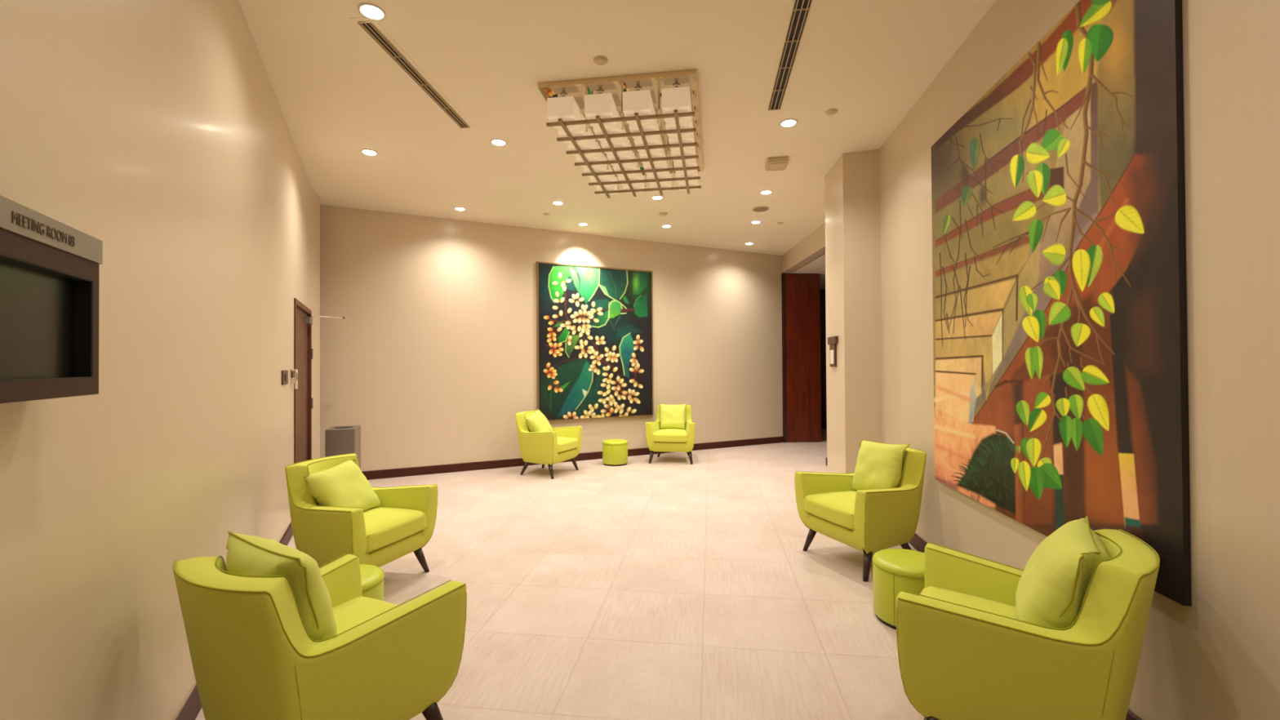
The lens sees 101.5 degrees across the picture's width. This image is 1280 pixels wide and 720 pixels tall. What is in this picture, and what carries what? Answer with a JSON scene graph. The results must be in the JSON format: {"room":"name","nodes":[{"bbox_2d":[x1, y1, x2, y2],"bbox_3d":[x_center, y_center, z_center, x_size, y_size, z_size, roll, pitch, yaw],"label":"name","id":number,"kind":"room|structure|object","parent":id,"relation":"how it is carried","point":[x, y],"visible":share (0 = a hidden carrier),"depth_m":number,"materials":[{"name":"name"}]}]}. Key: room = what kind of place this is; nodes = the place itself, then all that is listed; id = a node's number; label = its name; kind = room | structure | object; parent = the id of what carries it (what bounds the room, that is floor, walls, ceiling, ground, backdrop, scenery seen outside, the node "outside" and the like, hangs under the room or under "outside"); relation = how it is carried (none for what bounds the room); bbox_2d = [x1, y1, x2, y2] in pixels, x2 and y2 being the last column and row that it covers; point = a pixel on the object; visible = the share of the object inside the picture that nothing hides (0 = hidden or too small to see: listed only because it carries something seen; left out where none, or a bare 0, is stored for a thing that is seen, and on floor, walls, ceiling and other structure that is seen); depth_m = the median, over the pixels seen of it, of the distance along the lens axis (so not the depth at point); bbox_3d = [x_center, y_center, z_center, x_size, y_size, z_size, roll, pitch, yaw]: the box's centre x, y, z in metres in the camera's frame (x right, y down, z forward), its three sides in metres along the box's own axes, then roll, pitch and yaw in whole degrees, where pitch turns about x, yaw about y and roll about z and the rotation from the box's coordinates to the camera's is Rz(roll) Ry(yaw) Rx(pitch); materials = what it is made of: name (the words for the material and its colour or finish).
{"room":"hotel lobby lounge","nodes":[
{"label":"hotel lobby lounge","id":0,"kind":"room"},
{"bbox_2d":[0,0,310,719],"bbox_3d":[-1.554,-0.279,1.244,0.200,3.660,10.673,0,-1,-26],"label":"wall","id":1,"kind":"structure","parent":0,"point":[157,131],"depth_m":1.83,"materials":[{"name":"paint"}]},
{"bbox_2d":[0,195,102,403],"bbox_3d":[-1.252,-0.108,1.000,0.126,0.378,0.591,0,-1,-26],"label":"display","id":2,"kind":"object","parent":1,"relation":"attached to","point":[50,268],"visible":1,"depth_m":1.11,"materials":[{"name":"black"}]},
{"bbox_2d":[175,522,293,719],"bbox_3d":[-1.153,1.484,0.679,0.015,0.117,9.344,0,-1,-26],"label":"baseboard","id":3,"kind":"structure","parent":1,"relation":"attached to","point":[192,708],"depth_m":2.26,"materials":[{"name":"brown wood"}]},
{"bbox_2d":[281,370,288,385],"bbox_3d":[-2.972,0.148,4.361,0.018,0.114,0.285,0,-1,-26],"label":"switch plate","id":4,"kind":"object","parent":1,"relation":"attached to","point":[284,373],"visible":1,"depth_m":4.34,"materials":[{"name":"brown"}]},
{"bbox_2d":[289,368,297,389],"bbox_3d":[-3.164,0.174,4.794,0.058,0.181,0.132,0,-1,-26],"label":"door pull","id":5,"kind":"object","parent":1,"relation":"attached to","point":[294,380],"visible":1,"depth_m":4.75,"materials":[{"name":"silver metal"}]},
{"bbox_2d":[293,297,344,463],"bbox_3d":[-3.437,0.512,5.546,0.472,2.182,1.265,0,-1,-26],"label":"door","id":6,"kind":"structure","parent":1,"relation":"in","point":[303,320],"depth_m":5.61,"materials":[{"name":"brown wood"}]},
{"bbox_2d":[310,186,319,458],"bbox_3d":[-4.146,-0.216,6.267,0.454,3.660,0.662,0,-1,-22],"label":"wall","id":7,"kind":"structure","parent":0,"point":[314,198],"depth_m":6.37,"materials":[{"name":"paint"}]},
{"bbox_2d":[320,204,782,471],"bbox_3d":[-1.903,-0.212,8.072,10.327,3.660,0.200,0,-1,-26],"label":"wall","id":8,"kind":"structure","parent":0,"point":[433,353],"depth_m":7.77,"materials":[{"name":"paint"}]},
{"bbox_2d":[361,436,783,479],"bbox_3d":[-1.845,1.557,7.958,10.327,0.117,0.015,0,-1,-26],"label":"baseboard","id":9,"kind":"structure","parent":8,"relation":"attached to","point":[423,470],"depth_m":7.84,"materials":[{"name":"brown wood"}]},
{"bbox_2d":[536,261,653,421],"bbox_3d":[-0.689,-0.283,8.525,2.008,2.480,0.047,0,-1,-26],"label":"flower painting","id":10,"kind":"object","parent":8,"relation":"attached to","point":[594,324],"visible":0.98,"depth_m":8.48,"materials":[{"name":"paint"}]},
{"bbox_2d":[781,273,821,442],"bbox_3d":[3.169,-0.041,10.272,0.754,3.301,0.090,0,-1,-4],"label":"door","id":11,"kind":"structure","parent":8,"relation":"in","point":[801,299],"depth_m":10.25,"materials":[{"name":"red wood"}]},
{"bbox_2d":[195,428,924,719],"bbox_3d":[0.510,1.625,4.985,17.000,0.100,18.000,0,-1,0],"label":"floor","id":12,"kind":"structure","parent":0,"point":[669,587],"depth_m":3.50,"materials":[{"name":"tile"}]},
{"bbox_2d":[173,553,466,719],"bbox_3d":[-1.224,1.126,1.980,0.772,0.859,0.783,-1,-1,27],"label":"armchair","id":13,"kind":"object","parent":12,"relation":"on","point":[253,655],"visible":0.96,"depth_m":1.73,"materials":[{"name":"fabric"}]},
{"bbox_2d":[226,531,337,642],"bbox_3d":[-1.278,0.844,1.868,0.454,0.435,0.247,-1,-1,29],"label":"throw pillow","id":14,"kind":"object","parent":13,"relation":"on","point":[249,555],"visible":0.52,"depth_m":1.78,"materials":[{"name":"fabric"}]},
{"bbox_2d":[332,595,399,636],"bbox_3d":[-1.182,1.139,2.063,0.564,0.168,0.596,-1,-1,27],"label":"seat cushion","id":15,"kind":"object","parent":13,"relation":"on","point":[349,611],"depth_m":2.23,"materials":[{"name":"fabric"}]},
{"bbox_2d":[324,425,360,469],"bbox_3d":[-3.405,1.192,6.008,0.292,0.830,0.420,0,-1,-20],"label":"litter bin","id":16,"kind":"object","parent":12,"relation":"on","point":[339,440],"visible":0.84,"depth_m":5.83,"materials":[{"name":"metal"}]},
{"bbox_2d":[284,453,437,572],"bbox_3d":[-2.006,1.147,3.699,0.783,0.859,0.772,-1,-1,19],"label":"armchair","id":17,"kind":"object","parent":12,"relation":"on","point":[404,521],"visible":0.84,"depth_m":3.52,"materials":[{"name":"green fabric"}]},
{"bbox_2d":[302,458,380,511],"bbox_3d":[-2.104,0.911,3.696,0.311,0.343,0.458,0,-1,11],"label":"throw pillow","id":18,"kind":"object","parent":17,"relation":"on","point":[344,484],"visible":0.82,"depth_m":3.63,"materials":[{"name":"fabric"}]},
{"bbox_2d":[363,506,426,552],"bbox_3d":[-1.917,1.158,3.669,0.596,0.168,0.564,-1,-1,19],"label":"seat cushion","id":19,"kind":"object","parent":17,"relation":"on","point":[384,527],"depth_m":3.58,"materials":[{"name":"fabric"}]},
{"bbox_2d":[360,564,384,600],"bbox_3d":[-1.647,1.383,2.917,0.400,0.368,0.400,0,-1,-40],"label":"round stool","id":20,"kind":"object","parent":12,"relation":"on","point":[372,577],"visible":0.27,"depth_m":2.91,"materials":[{"name":"green"}]},
{"bbox_2d":[515,410,582,479],"bbox_3d":[-1.351,1.179,7.491,0.783,0.859,0.772,-1,-1,24],"label":"armchair","id":21,"kind":"object","parent":12,"relation":"on","point":[564,443],"visible":0.94,"depth_m":7.27,"materials":[{"name":"green fabric"}]},
{"bbox_2d":[524,408,553,431],"bbox_3d":[-1.449,0.920,7.511,0.298,0.389,0.472,0,-1,12],"label":"throw pillow","id":22,"kind":"object","parent":21,"relation":"on","point":[536,421],"visible":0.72,"depth_m":7.41,"materials":[{"name":"fabric"}]},
{"bbox_2d":[556,436,577,452],"bbox_3d":[-1.266,1.190,7.453,0.596,0.168,0.564,-1,-1,24],"label":"seat cushion","id":23,"kind":"object","parent":21,"relation":"on","point":[564,444],"depth_m":7.36,"materials":[{"name":"fabric"}]},
{"bbox_2d":[602,439,627,466],"bbox_3d":[-0.385,1.424,8.103,0.400,0.368,0.400,0,-1,0],"label":"round stool","id":24,"kind":"object","parent":12,"relation":"on","point":[615,451],"visible":1,"depth_m":7.94,"materials":[{"name":"yellow"}]},
{"bbox_2d":[644,404,695,464],"bbox_3d":[0.524,1.177,8.416,0.772,0.859,0.783,0,-1,9],"label":"armchair","id":25,"kind":"object","parent":12,"relation":"on","point":[658,439],"visible":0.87,"depth_m":8.09,"materials":[{"name":"green fabric"}]},
{"bbox_2d":[653,428,688,442],"bbox_3d":[0.509,1.188,8.324,0.564,0.168,0.596,0,-1,9],"label":"seat cushion","id":26,"kind":"object","parent":25,"relation":"on","point":[660,435],"depth_m":8.05,"materials":[{"name":"fabric"}]},
{"bbox_2d":[659,404,686,428],"bbox_3d":[0.529,0.916,8.528,0.455,0.394,0.264,0,-1,10],"label":"throw pillow","id":27,"kind":"object","parent":25,"relation":"on","point":[671,416],"visible":1,"depth_m":8.45,"materials":[{"name":"fabric"}]},
{"bbox_2d":[794,447,926,582],"bbox_3d":[1.775,1.128,4.110,0.783,0.859,0.772,0,-1,-21],"label":"armchair","id":28,"kind":"object","parent":12,"relation":"on","point":[867,521],"visible":0.84,"depth_m":3.89,"materials":[{"name":"green fabric"}]},
{"bbox_2d":[804,490,856,529],"bbox_3d":[1.687,1.141,4.076,0.596,0.168,0.564,0,-1,-21],"label":"seat cushion","id":29,"kind":"object","parent":28,"relation":"on","point":[837,508],"depth_m":3.99,"materials":[{"name":"fabric"}]},
{"bbox_2d":[852,439,910,490],"bbox_3d":[1.897,0.854,4.176,0.251,0.421,0.456,0,-1,-20],"label":"throw pillow","id":30,"kind":"object","parent":28,"relation":"on","point":[878,464],"visible":0.83,"depth_m":4.08,"materials":[{"name":"fabric"}]},
{"bbox_2d":[871,548,924,629],"bbox_3d":[1.608,1.365,3.127,0.400,0.368,0.400,0,-1,10],"label":"round stool","id":31,"kind":"object","parent":12,"relation":"on","point":[895,571],"visible":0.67,"depth_m":3.04,"materials":[{"name":"green"}]},
{"bbox_2d":[895,528,1159,719],"bbox_3d":[1.510,1.110,2.070,0.783,0.859,0.772,-1,-1,37],"label":"armchair","id":32,"kind":"object","parent":12,"relation":"on","point":[965,653],"visible":0.91,"depth_m":1.84,"materials":[{"name":"green fabric"}]},
{"bbox_2d":[919,586,1017,621],"bbox_3d":[1.435,1.124,2.126,0.596,0.168,0.564,-1,-1,37],"label":"seat cushion","id":33,"kind":"object","parent":32,"relation":"on","point":[978,597],"depth_m":2.30,"materials":[{"name":"fabric"}]},
{"bbox_2d":[1015,515,1108,630],"bbox_3d":[1.603,0.838,1.997,0.278,0.411,0.456,-1,-1,34],"label":"throw pillow","id":34,"kind":"object","parent":32,"relation":"on","point":[1053,584],"visible":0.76,"depth_m":1.89,"materials":[{"name":"fabric"}]},
{"bbox_2d":[238,0,995,255],"bbox_3d":[0.487,-2.135,5.021,17.000,0.100,18.000,0,-1,0],"label":"ceiling","id":35,"kind":"structure","parent":0,"point":[339,96],"depth_m":4.13,"materials":[{"name":"paint"}]},
{"bbox_2d":[360,148,377,155],"bbox_3d":[-2.687,-2.057,5.191,0.148,0.017,0.148,0,-1,0],"label":"recessed light","id":36,"kind":"object","parent":35,"relation":"in","point":[369,152],"visible":1,"depth_m":5.16,"materials":[{"name":"white"}]},
{"bbox_2d":[358,2,386,20],"bbox_3d":[-1.607,-2.082,3.136,0.148,0.017,0.148,0,-1,0],"label":"recessed light","id":37,"kind":"object","parent":35,"relation":"in","point":[372,11],"visible":1,"depth_m":3.12,"materials":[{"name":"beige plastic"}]},
{"bbox_2d":[349,17,474,128],"bbox_3d":[-1.627,-2.077,3.937,0.145,0.013,1.502,0,-1,6],"label":"ceiling vent","id":38,"kind":"object","parent":35,"relation":"in","point":[371,28],"visible":1,"depth_m":3.73,"materials":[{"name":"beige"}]},
{"bbox_2d":[453,207,466,210],"bbox_3d":[-2.437,-2.040,7.079,0.148,0.017,0.148,0,-1,0],"label":"recessed light","id":39,"kind":"object","parent":35,"relation":"in","point":[455,208],"visible":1,"depth_m":7.05,"materials":[{"name":"white"}]},
{"bbox_2d":[490,138,506,146],"bbox_3d":[-1.345,-2.066,4.977,0.148,0.017,0.148,0,-1,0],"label":"recessed light","id":40,"kind":"object","parent":35,"relation":"in","point":[500,142],"visible":1,"depth_m":4.95,"materials":[{"name":"white"}]},
{"bbox_2d":[552,200,564,204],"bbox_3d":[-1.073,-2.050,6.843,0.148,0.017,0.148,0,-1,0],"label":"recessed light","id":41,"kind":"object","parent":35,"relation":"in","point":[556,202],"visible":1,"depth_m":6.81,"materials":[{"name":"white"}]},
{"bbox_2d":[578,222,588,225],"bbox_3d":[-0.854,-2.042,7.883,0.148,0.017,0.148,0,-1,0],"label":"recessed light","id":42,"kind":"object","parent":35,"relation":"in","point":[580,224],"visible":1,"depth_m":7.85,"materials":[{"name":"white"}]},
{"bbox_2d":[593,55,608,65],"bbox_3d":[-0.275,-2.083,3.650,0.103,0.022,0.103,0,-1,0],"label":"sprinkler cover","id":43,"kind":"object","parent":35,"relation":"attached to","point":[599,60],"visible":1,"depth_m":3.63,"materials":[{"name":"beige plastic"}]},
{"bbox_2d":[537,69,702,198],"bbox_3d":[-0.041,-1.943,4.806,1.190,0.283,1.930,0,-1,8],"label":"chandelier","id":44,"kind":"object","parent":35,"relation":"hanging from","point":[628,128],"visible":1,"depth_m":4.22,"materials":[{"name":"beige metal"}]},
{"bbox_2d":[651,195,662,199],"bbox_3d":[0.220,-2.060,6.649,0.148,0.017,0.148,0,-1,0],"label":"recessed light","id":45,"kind":"object","parent":35,"relation":"in","point":[657,197],"visible":1,"depth_m":6.62,"materials":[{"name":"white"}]},
{"bbox_2d":[658,212,667,216],"bbox_3d":[0.328,-2.047,7.353,0.125,0.030,0.125,0,-1,0],"label":"smoke detector","id":46,"kind":"object","parent":35,"relation":"attached to","point":[663,214],"visible":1,"depth_m":7.32,"materials":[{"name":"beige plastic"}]},
{"bbox_2d":[662,224,671,227],"bbox_3d":[0.409,-2.048,8.025,0.148,0.017,0.148,0,-1,0],"label":"recessed light","id":47,"kind":"object","parent":35,"relation":"in","point":[664,225],"visible":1,"depth_m":7.99,"materials":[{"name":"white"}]},
{"bbox_2d":[751,220,760,223],"bbox_3d":[1.737,-2.058,7.829,0.148,0.017,0.148,0,-1,0],"label":"recessed light","id":48,"kind":"object","parent":35,"relation":"in","point":[754,221],"visible":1,"depth_m":7.80,"materials":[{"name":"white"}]},
{"bbox_2d":[751,205,768,212],"bbox_3d":[1.652,-2.063,7.159,0.230,0.018,0.230,0,-1,0],"label":"ceiling speaker","id":49,"kind":"object","parent":35,"relation":"attached to","point":[758,209],"visible":1,"depth_m":7.13,"materials":[{"name":"beige plastic"}]},
{"bbox_2d":[753,207,768,212],"bbox_3d":[1.652,-2.057,7.159,0.200,0.007,0.200,0,-1,0],"label":"grille","id":50,"kind":"object","parent":49,"relation":"attached to","point":[755,209],"depth_m":7.13,"materials":[{"name":"brown"}]},
{"bbox_2d":[760,190,772,194],"bbox_3d":[1.558,-2.069,6.468,0.148,0.017,0.148,0,-1,0],"label":"recessed light","id":51,"kind":"object","parent":35,"relation":"in","point":[763,192],"visible":1,"depth_m":6.44,"materials":[{"name":"white"}]},
{"bbox_2d":[765,156,788,171],"bbox_3d":[1.435,-2.055,5.492,0.210,0.062,0.240,0,-1,7],"label":"ceiling box","id":52,"kind":"object","parent":35,"relation":"attached to","point":[780,163],"visible":1,"depth_m":5.40,"materials":[{"name":"beige plastic"}]},
{"bbox_2d":[779,118,797,127],"bbox_3d":[1.312,-2.086,4.614,0.148,0.017,0.148,0,-1,0],"label":"recessed light","id":53,"kind":"object","parent":35,"relation":"in","point":[787,122],"visible":1,"depth_m":4.59,"materials":[{"name":"white"}]},
{"bbox_2d":[764,0,817,111],"bbox_3d":[1.003,-2.097,3.437,0.160,0.013,1.919,0,-1,7],"label":"ceiling vent","id":54,"kind":"object","parent":35,"relation":"in","point":[799,13],"visible":1,"depth_m":3.54,"materials":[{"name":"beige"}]},
{"bbox_2d":[825,108,837,115],"bbox_3d":[1.614,-2.088,4.411,0.103,0.020,0.103,0,-1,0],"label":"sprinkler cover","id":55,"kind":"object","parent":35,"relation":"attached to","point":[831,111],"visible":1,"depth_m":4.39,"materials":[{"name":"beige plastic"}]},
{"bbox_2d":[781,223,825,274],"bbox_3d":[2.887,-1.886,9.139,0.200,0.350,2.440,0,-1,-1],"label":"wall header","id":56,"kind":"structure","parent":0,"point":[812,246],"depth_m":8.91,"materials":[{"name":"paint"}]},
{"bbox_2d":[791,253,825,288],"bbox_3d":[4.732,-1.772,9.117,3.515,0.100,7.800,0,-1,0],"label":"ceiling","id":57,"kind":"structure","parent":0,"point":[817,266],"depth_m":9.88,"materials":[{"name":"paint"}]},
{"bbox_2d":[819,288,826,423],"bbox_3d":[4.500,-0.033,12.501,4.000,3.311,0.200,0,-1,0],"label":"wall","id":58,"kind":"structure","parent":0,"point":[822,291],"depth_m":12.40,"materials":[{"name":"grey"}]},
{"bbox_2d":[821,423,826,428],"bbox_3d":[4.652,1.561,12.378,3.315,0.117,0.015,0,-1,0],"label":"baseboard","id":59,"kind":"structure","parent":58,"relation":"attached to","point":[823,425],"depth_m":12.37,"materials":[{"name":"brown wood"}]},
{"bbox_2d":[824,222,826,402],"bbox_3d":[2.905,-0.251,6.917,0.212,3.660,1.971,0,-1,0],"label":"wall","id":60,"kind":"structure","parent":0,"point":[824,223],"depth_m":7.90,"materials":[{"name":"paint"}]},
{"bbox_2d":[824,149,882,473],"bbox_3d":[2.506,-0.262,5.548,0.886,3.660,0.771,0,-1,0],"label":"wall pillar","id":61,"kind":"structure","parent":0,"point":[852,184],"depth_m":5.25,"materials":[{"name":"paint"}]},
{"bbox_2d":[827,336,838,366],"bbox_3d":[2.075,-0.089,5.628,0.030,0.322,0.290,0,-1,4],"label":"wall holder","id":62,"kind":"object","parent":61,"relation":"attached to","point":[833,341],"visible":1,"depth_m":5.59,"materials":[{"name":"brown"}]},
{"bbox_2d":[879,0,1279,719],"bbox_3d":[1.905,-0.303,0.825,0.200,3.660,8.748,0,-1,8],"label":"wall","id":63,"kind":"structure","parent":0,"point":[1217,657],"depth_m":1.78,"materials":[{"name":"paint"}]},
{"bbox_2d":[908,533,1142,719],"bbox_3d":[1.809,1.468,0.822,0.015,0.117,8.748,0,-1,8],"label":"baseboard","id":64,"kind":"structure","parent":63,"relation":"attached to","point":[917,542],"depth_m":4.18,"materials":[{"name":"brown wood"}]},
{"bbox_2d":[931,0,1191,606],"bbox_3d":[2.068,-0.365,2.886,0.022,2.487,2.070,0,-1,8],"label":"painting","id":65,"kind":"object","parent":63,"relation":"attached to","point":[1060,282],"visible":0.98,"depth_m":2.39,"materials":[{"name":"paint"}]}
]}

